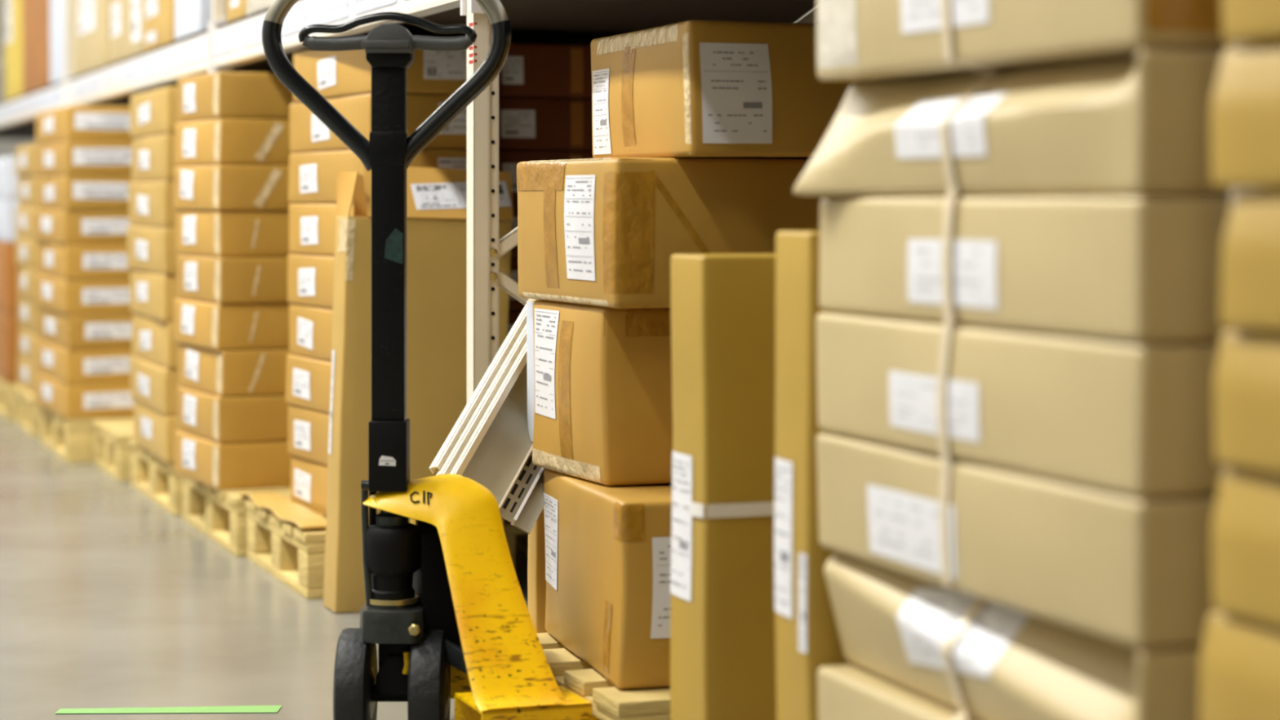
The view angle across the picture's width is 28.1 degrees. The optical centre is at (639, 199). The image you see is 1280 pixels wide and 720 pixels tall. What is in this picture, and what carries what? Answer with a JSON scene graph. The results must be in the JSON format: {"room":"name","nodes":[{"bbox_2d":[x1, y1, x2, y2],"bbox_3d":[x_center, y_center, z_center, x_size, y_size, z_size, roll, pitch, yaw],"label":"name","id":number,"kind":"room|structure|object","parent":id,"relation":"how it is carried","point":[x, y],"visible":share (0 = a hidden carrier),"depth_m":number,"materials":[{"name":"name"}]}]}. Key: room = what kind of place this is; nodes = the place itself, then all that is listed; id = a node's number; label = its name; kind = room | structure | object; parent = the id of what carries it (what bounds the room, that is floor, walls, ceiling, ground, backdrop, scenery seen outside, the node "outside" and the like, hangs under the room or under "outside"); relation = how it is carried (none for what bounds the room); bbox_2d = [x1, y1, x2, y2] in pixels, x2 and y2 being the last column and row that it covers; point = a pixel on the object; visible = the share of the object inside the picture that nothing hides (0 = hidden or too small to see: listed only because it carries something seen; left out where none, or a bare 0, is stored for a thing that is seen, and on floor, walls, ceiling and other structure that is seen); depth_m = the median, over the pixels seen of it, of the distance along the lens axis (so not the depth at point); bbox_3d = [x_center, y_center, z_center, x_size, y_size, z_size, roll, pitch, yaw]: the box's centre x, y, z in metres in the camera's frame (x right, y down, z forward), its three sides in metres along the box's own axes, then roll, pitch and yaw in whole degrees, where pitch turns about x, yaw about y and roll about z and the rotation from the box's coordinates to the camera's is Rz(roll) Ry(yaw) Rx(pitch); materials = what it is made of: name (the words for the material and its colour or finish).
{"room":"warehouse","nodes":[
{"label":"warehouse","id":0,"kind":"room"},
{"bbox_2d":[0,414,527,719],"bbox_3d":[-1.836,0.920,7.501,6.000,0.100,21.000,0,0,-20],"label":"floor","id":1,"kind":"structure","parent":0,"point":[109,597],"depth_m":5.36,"materials":[{"name":"concrete"}]},
{"bbox_2d":[0,378,17,419],"bbox_3d":[-2.265,0.798,10.639,0.813,0.144,0.800,0,0,-20],"label":"wooden pallet","id":2,"kind":"object","parent":1,"relation":"on","point":[7,393],"visible":0.11,"depth_m":10.14,"materials":[{"name":"brown wood"}]},
{"bbox_2d":[0,310,19,383],"bbox_3d":[-2.349,0.587,10.582,0.609,0.278,0.757,0,0,-20],"label":"cardboard box","id":3,"kind":"object","parent":2,"relation":"on","point":[9,355],"visible":0.17,"depth_m":10.14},
{"bbox_2d":[64,0,74,75],"bbox_3d":[-1.780,-0.580,10.306,1.052,2.900,0.051,0,0,-20],"label":"cardboard box","id":4,"kind":"object","parent":1,"relation":"on","point":[68,4],"visible":0.02,"depth_m":10.11,"materials":[{"name":"beige cardboard"}]},
{"bbox_2d":[0,75,64,128],"bbox_3d":[-3.330,-0.414,13.151,0.051,0.160,6.351,0,0,-20],"label":"beam","id":5,"kind":"structure","parent":4,"relation":"attached to","point":[25,108],"depth_m":11.26,"materials":[{"name":"metal"}]},
{"bbox_2d":[0,81,129,139],"bbox_3d":[-2.852,-0.430,13.321,1.044,0.092,6.351,0,0,-20],"label":"deck","id":6,"kind":"object","parent":5,"relation":"on","point":[25,130],"visible":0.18,"depth_m":13.61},
{"bbox_2d":[4,0,22,101],"bbox_3d":[-2.776,-0.828,12.269,0.462,0.700,0.772,0,0,-20],"label":"cardboard box","id":7,"kind":"object","parent":6,"relation":"on","point":[13,53],"visible":0.27,"depth_m":12.15,"materials":[{"name":"cardboard"}]},
{"bbox_2d":[22,0,50,95],"bbox_3d":[-2.467,-0.787,11.405,0.460,0.620,1.014,0,0,-20],"label":"cardboard box","id":8,"kind":"object","parent":6,"relation":"on","point":[35,13],"visible":0.21,"depth_m":11.27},
{"bbox_2d":[38,404,133,462],"bbox_3d":[-1.647,0.798,8.969,0.815,0.144,0.800,0,0,-20],"label":"wooden pallet","id":9,"kind":"object","parent":1,"relation":"on","point":[72,440],"visible":0.2,"depth_m":8.49,"materials":[{"name":"brown wood"}]},
{"bbox_2d":[35,371,133,419],"bbox_3d":[-1.797,0.669,8.893,0.515,0.114,0.750,0,0,-21],"label":"cardboard box","id":10,"kind":"object","parent":9,"relation":"on","point":[88,401],"visible":0.51,"depth_m":8.51,"materials":[{"name":"cardboard"}]},
{"bbox_2d":[35,338,133,384],"bbox_3d":[-1.795,0.553,8.896,0.510,0.114,0.750,0,0,-21],"label":"cardboard box","id":11,"kind":"object","parent":10,"relation":"on","point":[104,366],"visible":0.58,"depth_m":8.51,"materials":[{"name":"cardboard"}]},
{"bbox_2d":[37,306,133,349],"bbox_3d":[-1.788,0.438,8.893,0.512,0.114,0.749,0,0,-21],"label":"cardboard box","id":12,"kind":"object","parent":11,"relation":"on","point":[71,331],"visible":0.53,"depth_m":8.51,"materials":[{"name":"cardboard"}]},
{"bbox_2d":[35,274,133,315],"bbox_3d":[-1.796,0.323,8.894,0.507,0.114,0.750,0,0,-21],"label":"cardboard box","id":13,"kind":"object","parent":12,"relation":"on","point":[90,296],"visible":0.55,"depth_m":8.51,"materials":[{"name":"cardboard"}]},
{"bbox_2d":[38,241,130,279],"bbox_3d":[-1.791,0.207,8.891,0.515,0.114,0.750,0,0,-20],"label":"cardboard box","id":14,"kind":"object","parent":13,"relation":"on","point":[68,262],"visible":0.57,"depth_m":8.50,"materials":[{"name":"cardboard"}]},
{"bbox_2d":[33,209,135,244],"bbox_3d":[-1.801,0.091,8.900,0.510,0.114,0.750,0,0,-21],"label":"cardboard box","id":15,"kind":"object","parent":14,"relation":"on","point":[64,227],"visible":0.58,"depth_m":8.52,"materials":[{"name":"cardboard"}]},
{"bbox_2d":[36,175,133,209],"bbox_3d":[-1.791,-0.024,8.894,0.512,0.114,0.750,0,0,-21],"label":"cardboard box","id":16,"kind":"object","parent":15,"relation":"on","point":[64,192],"visible":0.55,"depth_m":8.51,"materials":[{"name":"cardboard"}]},
{"bbox_2d":[36,140,132,177],"bbox_3d":[-1.791,-0.140,8.893,0.507,0.114,0.751,0,0,-21],"label":"cardboard box","id":17,"kind":"object","parent":16,"relation":"on","point":[68,157],"visible":0.53,"depth_m":8.51,"materials":[{"name":"cardboard"}]},
{"bbox_2d":[35,106,133,144],"bbox_3d":[-1.793,-0.255,8.897,0.515,0.114,0.750,0,0,-21],"label":"cardboard box","id":18,"kind":"object","parent":17,"relation":"on","point":[97,123],"visible":0.56,"depth_m":8.52,"materials":[{"name":"cardboard"}]},
{"bbox_2d":[92,418,133,481],"bbox_3d":[-1.330,0.798,8.318,0.814,0.144,0.600,0,0,-20],"label":"wooden pallet","id":19,"kind":"object","parent":1,"relation":"on","point":[112,451],"visible":0.25,"depth_m":8.14,"materials":[{"name":"brown wood"}]},
{"bbox_2d":[128,438,182,515],"bbox_3d":[-1.040,0.798,7.559,0.814,0.144,0.800,0,0,-20],"label":"wooden pallet","id":20,"kind":"object","parent":1,"relation":"on","point":[153,477],"visible":0.18,"depth_m":7.39,"materials":[{"name":"brown wood"}]},
{"bbox_2d":[133,400,179,463],"bbox_3d":[-1.172,0.662,7.430,0.511,0.128,0.669,0,0,-19],"label":"cardboard box","id":21,"kind":"object","parent":20,"relation":"on","point":[153,431],"visible":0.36,"depth_m":7.23,"materials":[{"name":"cardboard"}]},
{"bbox_2d":[129,355,181,416],"bbox_3d":[-1.182,0.532,7.434,0.512,0.128,0.667,0,0,-20],"label":"cardboard box","id":22,"kind":"object","parent":21,"relation":"on","point":[154,386],"visible":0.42,"depth_m":7.21,"materials":[{"name":"cardboard"}]},
{"bbox_2d":[132,313,178,368],"bbox_3d":[-1.176,0.402,7.434,0.511,0.128,0.668,0,0,-20],"label":"cardboard box","id":23,"kind":"object","parent":22,"relation":"on","point":[153,340],"visible":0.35,"depth_m":7.23,"materials":[{"name":"cardboard"}]},
{"bbox_2d":[129,269,180,321],"bbox_3d":[-1.184,0.272,7.435,0.511,0.128,0.668,0,0,-19],"label":"cardboard box","id":24,"kind":"object","parent":23,"relation":"on","point":[152,295],"visible":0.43,"depth_m":7.22,"materials":[{"name":"cardboard"}]},
{"bbox_2d":[126,226,182,275],"bbox_3d":[-1.186,0.142,7.432,0.511,0.128,0.669,0,0,-20],"label":"cardboard box","id":25,"kind":"object","parent":24,"relation":"on","point":[148,249],"visible":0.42,"depth_m":7.22,"materials":[{"name":"cardboard"}]},
{"bbox_2d":[128,181,178,227],"bbox_3d":[-1.185,0.012,7.431,0.512,0.128,0.667,0,0,-20],"label":"cardboard box","id":26,"kind":"object","parent":25,"relation":"on","point":[151,203],"visible":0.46,"depth_m":7.23,"materials":[{"name":"cardboard"}]},
{"bbox_2d":[131,133,176,182],"bbox_3d":[-1.178,-0.118,7.431,0.511,0.128,0.668,0,0,-19],"label":"cardboard box","id":27,"kind":"object","parent":26,"relation":"on","point":[153,157],"visible":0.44,"depth_m":7.23,"materials":[{"name":"cardboard"}]},
{"bbox_2d":[129,86,178,138],"bbox_3d":[-1.179,-0.248,7.431,0.511,0.128,0.668,0,0,-20],"label":"cardboard box","id":28,"kind":"object","parent":27,"relation":"on","point":[153,113],"visible":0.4,"depth_m":7.23,"materials":[{"name":"cardboard"}]},
{"bbox_2d":[54,705,281,714],"bbox_3d":[-0.802,0.869,4.365,0.377,0.001,0.060,0,0,-2],"label":"tape","id":29,"kind":"object","parent":1,"relation":"on","point":[258,708],"visible":1,"depth_m":4.35,"materials":[{"name":"green"}]},
{"bbox_2d":[212,0,232,71],"bbox_3d":[-0.680,-0.580,7.218,1.052,2.900,0.051,0,0,-20],"label":"upright","id":30,"kind":"object","parent":1,"relation":"on","point":[219,6],"visible":0.02,"depth_m":7.03,"materials":[{"name":"beige paint"}]},
{"bbox_2d":[64,21,212,106],"bbox_3d":[-1.707,-0.414,8.592,0.051,0.160,3.229,0,0,-20],"label":"beam","id":31,"kind":"structure","parent":30,"relation":"attached to","point":[193,57],"depth_m":8.17,"materials":[{"name":"metal"}]},
{"bbox_2d":[67,29,293,103],"bbox_3d":[-1.229,-0.430,8.762,1.044,0.092,3.229,0,0,-20],"label":"deck","id":32,"kind":"object","parent":31,"relation":"on","point":[258,66],"visible":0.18,"depth_m":7.96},
{"bbox_2d":[73,0,109,76],"bbox_3d":[-1.849,-0.728,9.652,0.460,0.500,0.932,0,0,-20],"label":"cardboard box","id":33,"kind":"object","parent":32,"relation":"on","point":[91,17],"visible":0.36,"depth_m":9.52,"materials":[{"name":"cardboard"}]},
{"bbox_2d":[108,0,144,64],"bbox_3d":[-1.543,-0.708,8.792,0.461,0.460,0.792,0,0,-20],"label":"cardboard box","id":34,"kind":"object","parent":32,"relation":"on","point":[126,17],"visible":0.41,"depth_m":8.67,"materials":[{"name":"cardboard"}]},
{"bbox_2d":[144,0,175,51],"bbox_3d":[-1.311,-0.688,8.143,0.462,0.420,0.538,0,0,-20],"label":"cardboard box","id":35,"kind":"object","parent":32,"relation":"on","point":[159,15],"visible":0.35,"depth_m":8.02,"materials":[{"name":"cardboard"}]},
{"bbox_2d":[174,0,212,40],"bbox_3d":[-1.185,-0.777,7.535,0.310,0.600,0.438,0,0,-20],"label":"cardboard box","id":36,"kind":"object","parent":32,"relation":"on","point":[192,17],"visible":0.27,"depth_m":7.40,"materials":[{"name":"paper"}]},
{"bbox_2d":[182,475,290,556],"bbox_3d":[-0.739,0.798,6.740,0.812,0.144,0.790,0,0,-20],"label":"wooden pallet","id":37,"kind":"object","parent":1,"relation":"on","point":[220,515],"visible":0.16,"depth_m":6.55,"materials":[{"name":"brown wood"}]},
{"bbox_2d":[173,430,291,489],"bbox_3d":[-0.941,0.668,6.691,0.459,0.115,0.450,0,0,-25],"label":"cardboard box","id":38,"kind":"object","parent":37,"relation":"on","point":[259,464],"visible":0.53,"depth_m":6.45,"materials":[{"name":"cardboard"}]},
{"bbox_2d":[176,386,288,443],"bbox_3d":[-0.939,0.552,6.690,0.462,0.115,0.448,0,0,-24],"label":"cardboard box","id":39,"kind":"object","parent":38,"relation":"on","point":[212,417],"visible":0.58,"depth_m":6.45,"materials":[{"name":"cardboard"}]},
{"bbox_2d":[177,342,293,396],"bbox_3d":[-0.935,0.435,6.698,0.460,0.115,0.450,0,0,-24],"label":"cardboard box","id":40,"kind":"object","parent":39,"relation":"on","point":[240,372],"visible":0.55,"depth_m":6.45,"materials":[{"name":"cardboard"}]},
{"bbox_2d":[173,297,291,350],"bbox_3d":[-0.945,0.319,6.698,0.460,0.115,0.448,0,0,-25],"label":"cardboard box","id":41,"kind":"object","parent":40,"relation":"on","point":[215,326],"visible":0.56,"depth_m":6.46,"materials":[{"name":"cardboard"}]},
{"bbox_2d":[176,254,288,303],"bbox_3d":[-0.935,0.203,6.691,0.459,0.115,0.450,0,0,-25],"label":"cardboard box","id":42,"kind":"object","parent":41,"relation":"on","point":[219,280],"visible":0.58,"depth_m":6.45,"materials":[{"name":"cardboard"}]},
{"bbox_2d":[175,210,295,257],"bbox_3d":[-0.941,0.086,6.698,0.462,0.115,0.448,0,0,-25],"label":"cardboard box","id":43,"kind":"object","parent":42,"relation":"on","point":[216,233],"visible":0.6,"depth_m":6.46,"materials":[{"name":"cardboard"}]},
{"bbox_2d":[173,164,291,210],"bbox_3d":[-0.944,-0.030,6.692,0.460,0.115,0.450,0,0,-25],"label":"cardboard box","id":44,"kind":"object","parent":43,"relation":"on","point":[211,187],"visible":0.65,"depth_m":6.45,"materials":[{"name":"cardboard"}]},
{"bbox_2d":[174,118,298,166],"bbox_3d":[-0.941,-0.147,6.699,0.460,0.115,0.448,0,0,-25],"label":"cardboard box","id":45,"kind":"object","parent":44,"relation":"on","point":[219,141],"visible":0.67,"depth_m":6.46,"materials":[{"name":"cardboard"}]},
{"bbox_2d":[177,71,301,122],"bbox_3d":[-0.936,-0.264,6.697,0.459,0.115,0.450,0,0,-24],"label":"cardboard box","id":46,"kind":"object","parent":45,"relation":"on","point":[220,95],"visible":0.48,"depth_m":6.45,"materials":[{"name":"cardboard"}]},
{"bbox_2d":[245,497,527,599],"bbox_3d":[-0.464,0.798,6.031,0.813,0.144,0.690,0,0,-20],"label":"wooden pallet","id":47,"kind":"object","parent":1,"relation":"on","point":[295,556],"visible":0.25,"depth_m":5.84,"materials":[{"name":"brown wood"}]},
{"bbox_2d":[240,491,326,529],"bbox_3d":[-0.821,0.716,5.940,0.087,0.022,0.718,0,0,-20],"label":"cardboard sheet","id":48,"kind":"object","parent":47,"relation":"on","point":[286,509],"visible":0.92,"depth_m":5.88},
{"bbox_2d":[290,454,327,516],"bbox_3d":[-0.572,0.667,5.883,0.308,0.118,0.653,0,0,-24],"label":"cardboard box","id":49,"kind":"object","parent":47,"relation":"on","point":[308,478],"visible":0.18,"depth_m":5.95,"materials":[{"name":"cardboard"}]},
{"bbox_2d":[287,404,328,466],"bbox_3d":[-0.576,0.547,5.882,0.304,0.118,0.655,0,0,-24],"label":"cardboard box","id":50,"kind":"object","parent":49,"relation":"on","point":[307,428],"visible":0.26,"depth_m":5.95,"materials":[{"name":"cardboard"}]},
{"bbox_2d":[285,354,331,413],"bbox_3d":[-0.580,0.427,5.883,0.305,0.118,0.656,0,0,-24],"label":"cardboard box","id":51,"kind":"object","parent":50,"relation":"on","point":[308,379],"visible":0.23,"depth_m":5.94,"materials":[{"name":"cardboard"}]},
{"bbox_2d":[289,303,332,361],"bbox_3d":[-0.576,0.307,5.883,0.303,0.118,0.655,0,0,-24],"label":"cardboard box","id":52,"kind":"object","parent":51,"relation":"on","point":[310,326],"visible":0.22,"depth_m":5.94,"materials":[{"name":"cardboard"}]},
{"bbox_2d":[287,253,333,308],"bbox_3d":[-0.578,0.188,5.885,0.308,0.118,0.653,0,0,-24],"label":"cardboard box","id":53,"kind":"object","parent":52,"relation":"on","point":[309,277],"visible":0.24,"depth_m":5.93,"materials":[{"name":"cardboard"}]},
{"bbox_2d":[288,203,446,256],"bbox_3d":[-0.574,0.068,5.882,0.305,0.118,0.655,0,0,-24],"label":"cardboard box","id":54,"kind":"object","parent":53,"relation":"on","point":[311,225],"visible":0.3,"depth_m":5.93,"materials":[{"name":"cardboard"}]},
{"bbox_2d":[288,149,466,203],"bbox_3d":[-0.576,-0.052,5.883,0.306,0.118,0.656,0,0,-24],"label":"cardboard box","id":55,"kind":"object","parent":54,"relation":"on","point":[312,176],"visible":0.34,"depth_m":5.82,"materials":[{"name":"cardboard"}]},
{"bbox_2d":[289,93,466,152],"bbox_3d":[-0.575,-0.172,5.888,0.304,0.118,0.655,0,0,-24],"label":"cardboard box","id":56,"kind":"object","parent":55,"relation":"on","point":[308,133],"visible":0.34,"depth_m":5.62,"materials":[{"name":"cardboard"}]},
{"bbox_2d":[293,49,466,102],"bbox_3d":[-0.568,-0.292,5.865,0.306,0.118,0.613,0,0,-24],"label":"cardboard box","id":57,"kind":"object","parent":56,"relation":"on","point":[340,73],"visible":0.41,"depth_m":5.61,"materials":[{"name":"cardboard"}]},
{"bbox_2d":[502,518,511,525],"bbox_3d":[-0.235,0.667,6.053,0.430,0.118,0.591,0,0,-24],"label":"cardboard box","id":58,"kind":"object","parent":47,"relation":"on","point":[504,522],"visible":0.02,"depth_m":5.71,"materials":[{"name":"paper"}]},
{"bbox_3d":[-0.237,0.547,6.051,0.431,0.118,0.589,0,0,-24],"label":"cardboard box","id":59,"kind":"object","parent":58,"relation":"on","visible":0},
{"bbox_3d":[-0.241,0.427,6.052,0.430,0.118,0.590,0,0,-24],"label":"cardboard box","id":60,"kind":"object","parent":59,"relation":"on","visible":0},
{"bbox_2d":[509,310,521,331],"bbox_3d":[-0.239,0.307,6.050,0.427,0.118,0.589,0,0,-24],"label":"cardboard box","id":61,"kind":"object","parent":60,"relation":"on","point":[514,314],"visible":0.02,"depth_m":5.71,"materials":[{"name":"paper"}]},
{"bbox_2d":[510,257,524,310],"bbox_3d":[-0.238,0.188,6.055,0.430,0.118,0.591,0,0,-24],"label":"cardboard box","id":62,"kind":"object","parent":61,"relation":"on","point":[515,304],"visible":0.02,"depth_m":5.72,"materials":[{"name":"cardboard"}]},
{"bbox_2d":[500,203,519,257],"bbox_3d":[-0.235,0.068,6.051,0.431,0.118,0.589,0,0,-24],"label":"cardboard box","id":63,"kind":"object","parent":62,"relation":"on","point":[515,223],"visible":0.04,"depth_m":5.72,"materials":[{"name":"cardboard"}]},
{"bbox_2d":[498,150,591,203],"bbox_3d":[-0.238,-0.052,6.052,0.430,0.118,0.590,0,0,-24],"label":"cardboard box","id":64,"kind":"object","parent":63,"relation":"on","point":[509,161],"visible":0.16,"depth_m":5.72,"materials":[{"name":"cardboard"}]},
{"bbox_2d":[498,96,592,151],"bbox_3d":[-0.238,-0.172,6.056,0.427,0.118,0.589,0,0,-24],"label":"cardboard box","id":65,"kind":"object","parent":64,"relation":"on","point":[525,123],"visible":0.5,"depth_m":5.75,"materials":[{"name":"cardboard"}]},
{"bbox_2d":[498,43,592,97],"bbox_3d":[-0.238,-0.292,6.054,0.430,0.118,0.591,0,0,-24],"label":"cardboard box","id":66,"kind":"object","parent":65,"relation":"on","point":[529,69],"visible":0.35,"depth_m":5.75,"materials":[{"name":"cardboard"}]},
{"bbox_2d":[323,164,513,613],"bbox_3d":[-0.470,0.402,5.503,0.407,0.956,0.125,0,0,-21],"label":"carton","id":67,"kind":"object","parent":1,"relation":"on","point":[436,247],"visible":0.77,"depth_m":5.44,"materials":[{"name":"cardboard"}]},
{"bbox_2d":[262,0,600,719],"bbox_3d":[0.058,0.252,4.159,1.330,1.237,0.535,0,0,-20],"label":"jack","id":68,"kind":"object","parent":1,"relation":"on","point":[445,609],"visible":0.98,"depth_m":3.97,"materials":[{"name":"black paint"}]},
{"bbox_2d":[368,418,409,491],"bbox_3d":[-0.392,0.398,3.999,0.059,0.109,0.063,0,0,0],"label":"socket","id":69,"kind":"object","parent":68,"relation":"attached to","point":[388,439],"depth_m":3.97,"materials":[{"name":"metal"}]},
{"bbox_2d":[526,300,547,633],"bbox_3d":[-0.018,0.520,4.402,0.360,0.698,0.059,0,0,-20],"label":"cardboard box","id":70,"kind":"object","parent":1,"relation":"on","point":[535,606],"visible":0.15,"depth_m":4.33,"materials":[{"name":"cardboard"}]},
{"bbox_2d":[537,632,671,719],"bbox_3d":[0.217,0.798,4.209,0.812,0.144,0.800,0,0,-20],"label":"wooden pallet","id":71,"kind":"object","parent":1,"relation":"on","point":[609,700],"visible":0.09,"depth_m":3.80,"materials":[{"name":"brown wood"}]},
{"bbox_2d":[540,467,671,688],"bbox_3d":[0.106,0.585,4.088,0.440,0.278,0.548,0,0,-15],"label":"cardboard box","id":72,"kind":"object","parent":71,"relation":"on","point":[605,549],"visible":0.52,"depth_m":3.84,"materials":[{"name":"cardboard"}]},
{"bbox_2d":[462,363,545,533],"bbox_3d":[-0.153,0.345,4.421,0.117,0.410,0.517,0,0,24],"label":"steel shelf","id":73,"kind":"object","parent":72,"relation":"on","point":[503,463],"visible":0.24,"depth_m":4.28,"materials":[{"name":"metal"}]},
{"bbox_2d":[448,341,526,475],"bbox_3d":[-0.218,0.298,4.380,0.021,0.344,0.469,0,0,24],"label":"steel rail","id":74,"kind":"object","parent":73,"relation":"on","point":[517,367],"visible":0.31,"depth_m":4.29,"materials":[{"name":"metal"}]},
{"bbox_2d":[435,321,527,475],"bbox_3d":[-0.230,0.288,4.394,0.021,0.344,0.469,0,0,24],"label":"steel rail","id":75,"kind":"object","parent":74,"relation":"on","point":[458,448],"visible":0.48,"depth_m":4.31,"materials":[{"name":"metal"}]},
{"bbox_2d":[428,298,539,473],"bbox_3d":[-0.243,0.278,4.408,0.021,0.344,0.469,0,0,24],"label":"steel rail","id":76,"kind":"object","parent":75,"relation":"on","point":[486,380],"visible":0.65,"depth_m":4.34,"materials":[{"name":"metal"}]},
{"bbox_2d":[532,300,672,485],"bbox_3d":[0.075,0.306,4.208,0.441,0.278,0.364,0,0,-22],"label":"cardboard box","id":77,"kind":"object","parent":72,"relation":"on","point":[602,375],"visible":0.44,"depth_m":4.00,"materials":[{"name":"cardboard"}]},
{"bbox_2d":[517,157,886,308],"bbox_3d":[0.090,0.050,4.199,0.485,0.232,0.488,0,0,-22],"label":"cardboard box","id":78,"kind":"object","parent":77,"relation":"on","point":[602,232],"visible":0.67,"depth_m":3.97,"materials":[{"name":"cardboard"}]},
{"bbox_2d":[590,20,871,159],"bbox_3d":[0.192,-0.169,4.160,0.438,0.206,0.508,0,0,-19],"label":"cardboard box","id":79,"kind":"object","parent":78,"relation":"on","point":[690,89],"visible":0.66,"depth_m":3.91,"materials":[{"name":"cardboard"}]},
{"bbox_2d":[668,253,776,719],"bbox_3d":[0.183,0.470,3.409,0.272,0.797,0.138,0,0,-20],"label":"cardboard box","id":80,"kind":"object","parent":1,"relation":"on","point":[722,454],"visible":0.59,"depth_m":3.33,"materials":[{"name":"cardboard"}]},
{"bbox_2d":[466,0,998,404],"bbox_3d":[0.188,-0.580,4.781,1.052,2.900,0.051,0,0,-20],"label":"upright","id":81,"kind":"object","parent":1,"relation":"on","point":[484,248],"visible":0.29,"depth_m":4.60,"materials":[{"name":"beige paint"}]},
{"bbox_2d":[212,0,466,73],"bbox_3d":[-0.724,-0.414,5.830,0.051,0.160,2.540,0,0,-20],"label":"beam","id":82,"kind":"structure","parent":81,"relation":"attached to","point":[239,43],"depth_m":5.91,"materials":[{"name":"metal"}]},
{"bbox_2d":[217,0,820,61],"bbox_3d":[-0.245,-0.430,6.000,1.044,0.092,2.538,0,0,-20],"label":"deck","id":83,"kind":"object","parent":82,"relation":"on","point":[566,22],"visible":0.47,"depth_m":5.36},
{"bbox_2d":[773,231,853,719],"bbox_3d":[0.320,0.453,3.083,0.311,0.832,0.117,0,0,-20],"label":"cardboard box","id":84,"kind":"object","parent":1,"relation":"on","point":[808,637],"visible":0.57,"depth_m":3.01,"materials":[{"name":"cardboard"}]},
{"bbox_3d":[0.571,0.798,2.708,0.515,0.144,0.720,0,0,-20],"label":"wooden pallet","id":85,"kind":"object","parent":1,"relation":"on","visible":0},
{"bbox_2d":[818,664,976,719],"bbox_3d":[0.563,0.631,2.708,0.512,0.185,0.728,0,0,-20],"label":"cardboard box","id":86,"kind":"object","parent":85,"relation":"on","point":[850,691],"visible":0.24,"depth_m":2.85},
{"bbox_2d":[825,552,1201,719],"bbox_3d":[0.563,0.470,2.709,0.508,0.133,0.729,0,0,-19],"label":"cardboard box","id":87,"kind":"object","parent":86,"relation":"on","point":[1011,663],"visible":0.52,"depth_m":2.57,"materials":[{"name":"cardboard"}]},
{"bbox_2d":[815,432,1218,648],"bbox_3d":[0.560,0.336,2.708,0.517,0.133,0.731,0,0,-20],"label":"cardboard box","id":88,"kind":"object","parent":87,"relation":"on","point":[1131,570],"visible":0.59,"depth_m":2.47,"materials":[{"name":"cardboard"}]},
{"bbox_2d":[818,312,1229,497],"bbox_3d":[0.560,0.199,2.708,0.519,0.137,0.734,0,0,-20],"label":"cardboard box","id":89,"kind":"object","parent":88,"relation":"on","point":[1137,419],"visible":0.73,"depth_m":2.46,"materials":[{"name":"cardboard"}]},
{"bbox_2d":[820,196,1229,342],"bbox_3d":[0.561,0.062,2.707,0.513,0.131,0.728,0,0,-19],"label":"cardboard box","id":90,"kind":"object","parent":89,"relation":"on","point":[1142,269],"visible":0.86,"depth_m":2.45,"materials":[{"name":"cardboard"}]},
{"bbox_2d":[792,48,1229,195],"bbox_3d":[0.551,-0.070,2.704,0.543,0.131,0.738,0,0,-20],"label":"cardboard box","id":91,"kind":"object","parent":90,"relation":"on","point":[1140,124],"visible":0.91,"depth_m":2.49,"materials":[{"name":"cardboard"}]},
{"bbox_2d":[819,0,1229,81],"bbox_3d":[0.559,-0.208,2.706,0.516,0.140,0.731,0,0,-20],"label":"cardboard box","id":92,"kind":"object","parent":91,"relation":"on","point":[861,40],"visible":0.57,"depth_m":2.55,"materials":[{"name":"cardboard"}]},
{"bbox_2d":[937,0,997,719],"bbox_3d":[0.339,0.222,2.646,0.061,0.989,0.022,0,0,-20],"label":"strap","id":93,"kind":"object","parent":92,"relation":"attached to","point":[980,605],"visible":0.94,"depth_m":2.64,"materials":[{"name":"beige"}]},
{"bbox_3d":[0.823,0.798,1.969,0.514,0.144,0.620,0,0,-20],"label":"wooden pallet","id":94,"kind":"object","parent":1,"relation":"on","visible":0},
{"bbox_3d":[0.825,0.653,1.967,0.506,0.142,0.626,0,0,-20],"label":"cardboard box","id":95,"kind":"object","parent":94,"relation":"on","visible":0},
{"bbox_3d":[0.827,0.524,1.962,0.508,0.113,0.611,0,0,-20],"label":"cardboard box","id":96,"kind":"object","parent":95,"relation":"on","visible":0},
{"bbox_2d":[1198,610,1279,719],"bbox_3d":[0.821,0.408,1.978,0.506,0.113,0.646,0,0,-20],"label":"cardboard box","id":97,"kind":"object","parent":96,"relation":"on","point":[1239,661],"visible":0.88,"depth_m":2.14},
{"bbox_2d":[1208,466,1279,629],"bbox_3d":[0.824,0.288,1.972,0.505,0.123,0.634,0,0,-20],"label":"cardboard box","id":98,"kind":"object","parent":97,"relation":"on","point":[1244,573],"visible":0.93,"depth_m":2.13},
{"bbox_2d":[1213,328,1279,475],"bbox_3d":[0.823,0.168,1.969,0.507,0.115,0.629,0,0,-20],"label":"cardboard box","id":99,"kind":"object","parent":98,"relation":"on","point":[1246,387],"visible":0.98,"depth_m":2.13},
{"bbox_2d":[1222,190,1279,332],"bbox_3d":[0.827,0.050,1.962,0.506,0.116,0.614,0,0,-20],"label":"cardboard box","id":100,"kind":"object","parent":99,"relation":"on","point":[1251,289],"visible":1,"depth_m":2.12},
{"bbox_2d":[1211,42,1279,188],"bbox_3d":[0.824,-0.070,1.969,0.508,0.120,0.630,0,0,-20],"label":"cardboard box","id":101,"kind":"object","parent":100,"relation":"on","point":[1246,104],"visible":1,"depth_m":2.13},
{"bbox_2d":[1221,0,1279,44],"bbox_3d":[0.827,-0.190,1.963,0.508,0.116,0.613,0,0,-20],"label":"cardboard box","id":102,"kind":"object","parent":101,"relation":"on","point":[1243,21],"visible":0.99,"depth_m":2.12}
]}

